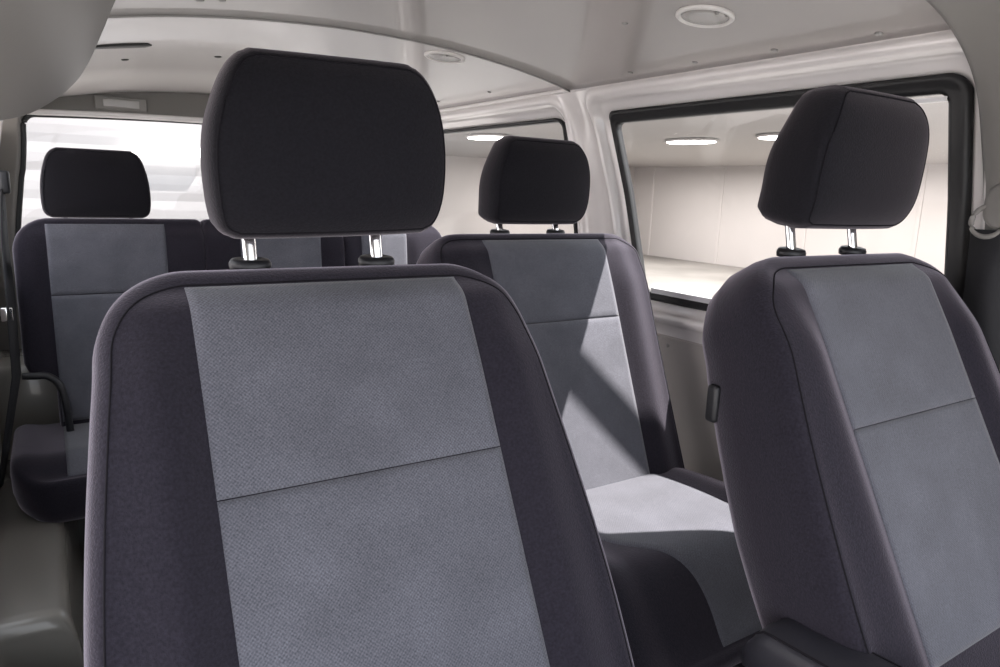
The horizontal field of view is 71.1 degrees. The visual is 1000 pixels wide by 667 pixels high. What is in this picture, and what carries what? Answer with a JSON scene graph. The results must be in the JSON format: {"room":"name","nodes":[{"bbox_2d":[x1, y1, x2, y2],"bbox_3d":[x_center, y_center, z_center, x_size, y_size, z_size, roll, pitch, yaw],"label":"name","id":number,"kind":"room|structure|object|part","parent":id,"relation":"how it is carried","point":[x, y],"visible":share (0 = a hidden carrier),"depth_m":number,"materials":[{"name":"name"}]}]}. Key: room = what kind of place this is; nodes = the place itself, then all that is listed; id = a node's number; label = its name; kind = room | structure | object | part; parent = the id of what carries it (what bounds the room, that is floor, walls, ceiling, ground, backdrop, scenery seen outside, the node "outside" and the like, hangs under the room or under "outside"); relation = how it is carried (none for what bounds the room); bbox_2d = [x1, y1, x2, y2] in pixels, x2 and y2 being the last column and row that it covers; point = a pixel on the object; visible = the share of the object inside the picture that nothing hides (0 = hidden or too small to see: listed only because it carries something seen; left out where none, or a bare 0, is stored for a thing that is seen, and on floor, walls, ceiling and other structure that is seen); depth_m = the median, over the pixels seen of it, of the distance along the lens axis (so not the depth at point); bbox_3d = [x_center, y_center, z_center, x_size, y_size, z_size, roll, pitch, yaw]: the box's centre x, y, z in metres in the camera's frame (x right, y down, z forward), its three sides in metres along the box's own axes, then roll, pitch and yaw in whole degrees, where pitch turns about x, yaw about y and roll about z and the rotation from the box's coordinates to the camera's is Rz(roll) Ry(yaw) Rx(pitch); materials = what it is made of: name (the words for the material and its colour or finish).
{"room":"vehicle interior","nodes":[
{"label":"vehicle interior","id":0,"kind":"room"},
{"bbox_2d":[0,120,2,141],"bbox_3d":[-1.375,-0.389,1.880,0.146,0.667,1.385,-5,14,-32],"label":"wall","id":1,"kind":"structure","parent":0,"point":[1,121],"depth_m":2.30,"materials":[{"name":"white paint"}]},
{"bbox_2d":[0,435,1,460],"bbox_3d":[-1.449,0.321,1.992,0.008,0.778,1.385,-5,14,-32],"label":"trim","id":2,"kind":"structure","parent":1,"relation":"attached to","point":[0,435],"depth_m":2.29,"materials":[{"name":"black plastic"}]},
{"bbox_2d":[0,170,20,487],"bbox_3d":[-1.492,-0.052,2.131,0.061,0.870,0.613,-4,13,-27],"label":"belt","id":3,"kind":"object","parent":1,"relation":"hanging from","point":[9,314],"visible":1,"depth_m":2.05,"materials":[{"name":"black fabric"}]},
{"bbox_2d":[78,518,84,574],"bbox_3d":[-0.257,0.849,1.678,1.700,0.050,3.420,-5,14,-32],"label":"floor","id":4,"kind":"structure","parent":0,"point":[81,522],"depth_m":2.29,"materials":[{"name":"black rubber"}]},
{"bbox_2d":[10,147,441,522],"bbox_3d":[-0.800,0.021,2.430,1.518,1.236,0.567,-5,14,-32],"label":"bench","id":5,"kind":"object","parent":4,"relation":"on","point":[71,266],"visible":0.29,"depth_m":2.21,"materials":[{"name":"black fabric"}]},
{"bbox_3d":[-1.384,0.216,2.148,0.123,0.206,0.025,-3,12,-22],"label":"hinge arm","id":6,"kind":"part","parent":5,"relation":"part of","materials":[{"name":"black plastic"}]},
{"bbox_2d":[10,423,86,522],"bbox_3d":[-0.788,0.354,2.445,1.503,0.181,0.454,-5,14,-32],"label":"seat cushion","id":7,"kind":"object","parent":5,"relation":"on","point":[48,463],"depth_m":1.95,"materials":[{"name":"black fabric"}]},
{"bbox_3d":[-1.164,0.328,2.192,0.336,0.048,0.386,-5,14,-32],"label":"cushion panel","id":8,"kind":"part","parent":5,"relation":"part of","materials":[{"name":"grey fabric"}]},
{"bbox_3d":[-1.250,0.069,2.290,0.336,0.399,0.041,-5,14,-32],"label":"panel","id":9,"kind":"part","parent":5,"relation":"part of","materials":[{"name":"grey fabric"}]},
{"bbox_3d":[-1.260,-0.242,2.259,0.336,0.218,0.045,-5,14,-32],"label":"panel","id":10,"kind":"part","parent":5,"relation":"part of","materials":[{"name":"grey fabric"}]},
{"bbox_3d":[-1.268,-0.031,2.336,0.547,0.696,0.200,-5,14,-32],"label":"backrest","id":11,"kind":"part","parent":5,"relation":"part of","materials":[{"name":"black fabric"}]},
{"bbox_3d":[-0.831,-0.071,2.612,0.504,0.696,0.200,-5,14,-32],"label":"backrest","id":12,"kind":"part","parent":5,"relation":"part of","materials":[{"name":"black fabric"}]},
{"bbox_3d":[-0.796,-0.285,2.552,0.288,0.218,0.045,-5,14,-32],"label":"panel","id":13,"kind":"part","parent":5,"relation":"part of","materials":[{"name":"grey fabric"}]},
{"bbox_3d":[-0.459,-0.317,2.765,0.190,0.218,0.045,-5,14,-32],"label":"panel","id":14,"kind":"part","parent":5,"relation":"part of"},
{"bbox_3d":[-0.441,-0.108,2.858,0.436,0.696,0.200,-5,14,-32],"label":"backrest","id":15,"kind":"part","parent":5,"relation":"part of","materials":[{"name":"black fabric"}]},
{"bbox_2d":[84,47,634,666],"bbox_3d":[-0.030,0.377,0.646,0.596,1.301,0.942,-5,14,-32],"label":"seat","id":16,"kind":"object","parent":4,"relation":"on","point":[372,463],"visible":1,"depth_m":0.78,"materials":[{"name":"black fabric"}]},
{"bbox_3d":[-0.303,-0.114,0.842,0.016,0.114,0.037,-5,14,-32],"label":"headrest post","id":17,"kind":"part","parent":16,"relation":"part of","materials":[{"name":"silver metal"}]},
{"bbox_3d":[-0.174,0.046,0.825,0.336,0.201,0.133,-5,14,-32],"label":"panel","id":18,"kind":"part","parent":16,"relation":"part of","materials":[{"name":"grey fabric"}]},
{"bbox_3d":[-0.154,0.238,0.822,0.596,0.605,0.409,-5,14,-32],"label":"backrest","id":19,"kind":"part","parent":16,"relation":"part of","materials":[{"name":"grey fabric"}]},
{"bbox_3d":[-0.166,-0.129,0.927,0.016,0.118,0.036,-5,14,-32],"label":"headrest post","id":20,"kind":"part","parent":16,"relation":"part of","materials":[{"name":"silver metal"}]},
{"bbox_3d":[-0.109,0.302,0.760,0.336,0.273,0.150,-5,14,-32],"label":"panel","id":21,"kind":"part","parent":16,"relation":"part of","materials":[{"name":"grey fabric"}]},
{"bbox_2d":[416,136,761,666],"bbox_3d":[0.237,0.228,1.498,0.602,1.272,0.793,-5,14,-32],"label":"seat","id":22,"kind":"object","parent":4,"relation":"on","point":[665,528],"visible":0.66,"depth_m":1.57,"materials":[{"name":"black fabric"}]},
{"bbox_3d":[-0.002,-0.258,1.628,0.016,0.098,0.039,-5,14,-32],"label":"headrest post","id":23,"kind":"part","parent":22,"relation":"part of","materials":[{"name":"silver metal"}]},
{"bbox_3d":[0.134,0.101,1.643,0.595,0.652,0.385,-5,14,-32],"label":"backrest","id":24,"kind":"part","parent":22,"relation":"part of","materials":[{"name":"grey fabric"}]},
{"bbox_3d":[0.123,-0.124,1.628,0.336,0.179,0.099,-5,14,-32],"label":"panel","id":25,"kind":"part","parent":22,"relation":"part of","materials":[{"name":"grey fabric"}]},
{"bbox_3d":[0.134,-0.271,1.714,0.016,0.098,0.039,-5,14,-32],"label":"headrest post","id":26,"kind":"part","parent":22,"relation":"part of","materials":[{"name":"silver metal"}]},
{"bbox_3d":[0.179,0.171,1.582,0.336,0.380,0.159,-5,14,-32],"label":"panel","id":27,"kind":"part","parent":22,"relation":"part of","materials":[{"name":"grey fabric"}]},
{"bbox_3d":[0.322,0.432,1.411,0.353,0.134,0.442,-5,14,-32],"label":"cushion panel","id":28,"kind":"part","parent":22,"relation":"part of","materials":[{"name":"grey fabric"}]},
{"bbox_2d":[601,468,761,666],"bbox_3d":[0.312,0.447,1.413,0.602,0.183,0.490,-5,14,-32],"label":"seat cushion","id":29,"kind":"object","parent":22,"relation":"on","point":[685,599],"depth_m":1.27,"materials":[{"name":"black fabric"}]},
{"bbox_2d":[702,85,999,666],"bbox_3d":[0.700,0.352,0.859,0.652,1.316,0.945,-5,14,-32],"label":"seat","id":30,"kind":"object","parent":4,"relation":"on","point":[853,402],"visible":1,"depth_m":0.96,"materials":[{"name":"black fabric"}]},
{"bbox_3d":[0.305,0.100,1.000,0.015,0.055,0.020,-5,14,-32],"label":"recline lever","id":31,"kind":"part","parent":30,"relation":"part of","materials":[{"name":"black plastic"}]},
{"bbox_3d":[0.441,-0.155,1.062,0.016,0.117,0.036,-5,14,-32],"label":"headrest post","id":32,"kind":"part","parent":30,"relation":"part of","materials":[{"name":"silver metal"}]},
{"bbox_3d":[0.428,0.417,0.772,0.090,0.102,0.360,-5,14,-32],"label":"armrest","id":33,"kind":"part","parent":30,"relation":"part of","materials":[{"name":"black fabric"}]},
{"bbox_3d":[0.577,-0.168,1.148,0.016,0.117,0.036,-5,14,-32],"label":"headrest post","id":34,"kind":"part","parent":30,"relation":"part of","materials":[{"name":"silver metal"}]},
{"bbox_3d":[0.579,0.006,1.053,0.336,0.202,0.132,-5,14,-32],"label":"panel","id":35,"kind":"part","parent":30,"relation":"part of","materials":[{"name":"grey fabric"}]},
{"bbox_3d":[0.643,0.262,0.990,0.336,0.274,0.147,-5,14,-32],"label":"panel","id":36,"kind":"part","parent":30,"relation":"part of","materials":[{"name":"grey fabric"}]},
{"bbox_2d":[0,93,208,350],"bbox_3d":[-1.137,-0.433,2.882,1.700,1.220,0.054,-5,14,-32],"label":"wall","id":37,"kind":"structure","parent":0,"point":[174,104],"depth_m":2.52,"materials":[{"name":"grey plastic"}]},
{"bbox_2d":[0,349,59,459],"bbox_3d":[-1.650,0.239,2.478,0.220,0.330,0.320,-5,14,-32],"label":"trim","id":38,"kind":"structure","parent":37,"relation":"attached to","point":[37,400],"depth_m":2.33,"materials":[{"name":"grey paint"}]},
{"bbox_2d":[0,460,83,666],"bbox_3d":[-1.381,0.593,2.093,0.208,0.223,1.375,-5,14,-32],"label":"trim","id":39,"kind":"structure","parent":37,"relation":"attached to","point":[42,577],"depth_m":1.64,"materials":[{"name":"grey paint"}]},
{"bbox_2d":[15,114,201,235],"bbox_3d":[-1.087,-0.565,2.876,1.538,0.586,0.030,-5,14,-32],"label":"window","id":40,"kind":"structure","parent":37,"relation":"in","point":[26,117],"depth_m":2.48,"materials":[{"name":"black rubber"}]},
{"bbox_2d":[27,109,202,122],"bbox_3d":[-1.066,-0.835,2.803,1.381,0.037,0.022,-5,14,-32],"label":"trim","id":41,"kind":"structure","parent":37,"relation":"attached to","point":[52,112],"depth_m":2.57,"materials":[{"name":"white paint"}]},
{"bbox_2d":[94,95,146,111],"bbox_3d":[-1.401,-0.850,2.590,0.170,0.048,0.016,-5,14,-32],"label":"lamp","id":42,"kind":"object","parent":37,"relation":"attached to","point":[101,101],"visible":1,"depth_m":2.58,"materials":[{"name":"grey plastic"}]},
{"bbox_2d":[58,0,949,108],"bbox_3d":[-0.213,-0.601,1.402,1.360,0.143,3.360,-5,14,-32],"label":"ceiling","id":43,"kind":"structure","parent":0,"point":[568,44],"depth_m":1.57,"materials":[{"name":"white plastic"}]},
{"bbox_2d":[0,0,114,120],"bbox_3d":[-0.145,-0.249,0.180,0.333,0.354,1.145,-5,14,-32],"label":"sun visor","id":44,"kind":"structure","parent":43,"relation":"attached to","point":[46,46],"depth_m":0.35,"materials":[{"name":"grey plastic"}]},
{"bbox_2d":[95,43,151,48],"bbox_3d":[-0.975,-0.729,1.778,0.165,0.033,0.068,-5,14,-32],"label":"ceiling slot","id":45,"kind":"structure","parent":43,"relation":"attached to","point":[123,45],"depth_m":1.78,"materials":[{"name":"grey"}]},
{"bbox_2d":[424,51,464,63],"bbox_3d":[-0.150,-0.750,1.902,0.112,0.018,0.112,-5,14,-32],"label":"recessed light","id":46,"kind":"object","parent":43,"relation":"in","point":[438,56],"visible":1,"depth_m":1.89,"materials":[{"name":"white plastic"}]},
{"bbox_2d":[675,4,734,27],"bbox_3d":[0.381,-0.589,1.300,0.108,0.022,0.108,-5,14,-32],"label":"recessed light","id":47,"kind":"object","parent":43,"relation":"in","point":[701,15],"visible":1,"depth_m":1.29,"materials":[{"name":"white plastic"}]},
{"bbox_2d":[440,30,985,343],"bbox_3d":[0.226,-0.384,2.133,0.147,0.667,2.690,-5,14,-32],"label":"frame","id":48,"kind":"structure","parent":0,"point":[940,52],"depth_m":1.71,"materials":[{"name":"white paint"}]},
{"bbox_2d":[108,15,569,91],"bbox_3d":[-0.370,-0.662,1.641,1.358,0.107,0.006,-5,14,-32],"label":"trim","id":49,"kind":"structure","parent":48,"relation":"attached to","point":[124,16],"depth_m":1.61,"materials":[{"name":"grey plastic"}]},
{"bbox_2d":[444,118,577,232],"bbox_3d":[-0.069,-0.506,2.628,0.101,0.509,1.137,-5,14,-32],"label":"window","id":50,"kind":"structure","parent":48,"relation":"in","point":[552,120],"depth_m":2.31,"materials":[{"name":"black rubber"}]},
{"bbox_2d":[657,333,723,481],"bbox_3d":[0.429,0.378,2.037,0.008,0.778,3.350,-5,14,-32],"label":"trim","id":51,"kind":"structure","parent":48,"relation":"attached to","point":[684,364],"depth_m":1.87,"materials":[{"name":"grey plastic"}]},
{"bbox_2d":[439,29,950,111],"bbox_3d":[0.230,-0.692,1.968,0.018,0.017,2.850,-5,14,-32],"label":"trim","id":52,"kind":"structure","parent":48,"relation":"attached to","point":[561,91],"depth_m":2.05,"materials":[{"name":"white paint"}]},
{"bbox_2d":[609,73,973,310],"bbox_3d":[0.583,-0.281,1.629,0.099,0.511,0.948,-5,14,-32],"label":"window","id":53,"kind":"structure","parent":48,"relation":"in","point":[957,90],"depth_m":1.28,"materials":[{"name":"black rubber"}]},
{"bbox_2d":[926,0,999,370],"bbox_3d":[0.863,0.241,0.975,0.390,1.478,0.708,-5,14,-32],"label":"trim","id":54,"kind":"structure","parent":48,"relation":"attached to","point":[975,24],"depth_m":1.11,"materials":[{"name":"grey plastic"}]},
{"bbox_2d":[963,184,999,367],"bbox_3d":[0.838,0.262,1.254,0.040,1.044,0.128,-5,14,-32],"label":"belt","id":55,"kind":"object","parent":48,"relation":"hanging from","point":[981,294],"visible":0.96,"depth_m":1.19,"materials":[{"name":"grey"}]},
{"label":"outside","id":56,"kind":"structure","parent":0,"visible":0},
{"bbox_2d":[444,95,948,166],"bbox_3d":[3.545,-2.945,10.764,8.700,0.280,13.000,-5,14,-32],"label":"ceiling","id":57,"kind":"structure","parent":56,"point":[645,146],"depth_m":8.80,"materials":[{"name":"grey"}]},
{"bbox_2d":[466,134,508,139],"bbox_3d":[-0.166,-2.599,9.270,0.500,0.044,0.800,-5,14,-32],"label":"ceiling lamp","id":58,"kind":"object","parent":57,"relation":"attached to","point":[470,136],"visible":0.83,"depth_m":9.07,"materials":[{"name":"grey plastic"}]},
{"bbox_3d":[-0.167,-2.585,9.273,0.450,0.014,0.720,-5,14,-32],"label":"glow panel","id":59,"kind":"part","parent":58,"relation":"part of","materials":[{"name":"white plastic"}]},
{"bbox_2d":[664,138,718,143],"bbox_3d":[2.402,-2.414,8.801,0.500,0.044,0.800,-5,14,-32],"label":"ceiling lamp","id":60,"kind":"object","parent":57,"relation":"attached to","point":[676,140],"visible":1,"depth_m":8.62,"materials":[{"name":"grey plastic"}]},
{"bbox_3d":[2.401,-2.399,8.804,0.450,0.014,0.720,-5,14,-32],"label":"glow panel","id":61,"kind":"part","parent":60,"relation":"part of","materials":[{"name":"white plastic"}]},
{"bbox_2d":[755,133,778,139],"bbox_3d":[3.154,-2.153,7.649,0.500,0.044,0.800,-5,14,-32],"label":"ceiling lamp","id":62,"kind":"object","parent":57,"relation":"attached to","point":[767,136],"visible":0.34,"depth_m":7.66,"materials":[{"name":"grey plastic"}]},
{"bbox_3d":[3.153,-2.139,7.652,0.450,0.014,0.720,-5,14,-32],"label":"glow panel","id":63,"kind":"part","parent":62,"relation":"part of","materials":[{"name":"white plastic"}]},
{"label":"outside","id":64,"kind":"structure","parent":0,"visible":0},
{"bbox_2d":[643,255,743,297],"bbox_3d":[3.673,-0.610,11.376,8.000,0.110,13.000,-5,14,-32],"label":"floor","id":65,"kind":"structure","parent":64,"point":[703,279],"depth_m":13.76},
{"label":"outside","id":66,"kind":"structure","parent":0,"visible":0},
{"bbox_2d":[634,164,947,273],"bbox_3d":[7.579,-1.876,12.424,0.300,2.240,15.000,-5,14,-32],"label":"wall","id":67,"kind":"structure","parent":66,"point":[685,208],"depth_m":15.69,"materials":[{"name":"beige paint"}]},
{"bbox_2d":[646,167,655,254],"bbox_3d":[3.852,-3.102,17.857,0.025,2.220,0.080,-5,14,-32],"label":"joint","id":68,"kind":"object","parent":67,"relation":"attached to","point":[654,168],"visible":1,"depth_m":17.84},
{"bbox_2d":[713,166,725,263],"bbox_3d":[5.033,-2.692,16.047,0.025,2.220,0.080,-5,14,-32],"label":"joint","id":69,"kind":"object","parent":67,"relation":"attached to","point":[724,167],"visible":0.9,"depth_m":16.03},
{"bbox_2d":[800,229,805,248],"bbox_3d":[6.215,-2.282,14.237,0.025,2.220,0.080,-5,14,-32],"label":"joint","id":70,"kind":"object","parent":67,"relation":"attached to","point":[803,230],"depth_m":14.30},
{"bbox_2d":[910,164,928,256],"bbox_3d":[7.396,-1.873,12.427,0.025,2.220,0.080,-5,14,-32],"label":"joint","id":71,"kind":"object","parent":67,"relation":"attached to","point":[923,183],"visible":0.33,"depth_m":12.36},
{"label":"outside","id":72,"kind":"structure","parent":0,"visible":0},
{"bbox_2d":[432,155,634,236],"bbox_3d":[-0.079,-2.945,16.360,8.850,2.240,0.300,-5,14,-32],"label":"wall","id":73,"kind":"structure","parent":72,"point":[458,214],"depth_m":15.70,"materials":[{"name":"beige paint"}]},
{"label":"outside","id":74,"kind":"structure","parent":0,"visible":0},
{"bbox_3d":[-1.466,1.226,1.751,27.200,0.200,24.000,-5,14,-32],"label":"ground","id":75,"kind":"structure","parent":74,"visible":0},
{"bbox_2d":[21,117,208,227],"bbox_3d":[-5.740,-2.665,7.190,10.400,4.960,0.010,-5,14,-32],"label":"shutter","id":76,"kind":"object","parent":75,"relation":"on","point":[175,182],"depth_m":8.27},
{"bbox_2d":[132,145,199,156],"bbox_3d":[-3.921,-2.179,8.373,0.850,0.100,0.100,-5,14,-32],"label":"wall lamp","id":77,"kind":"object","parent":76,"relation":"attached to","point":[137,149],"visible":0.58,"depth_m":8.30,"materials":[{"name":"white plastic"}]}
]}

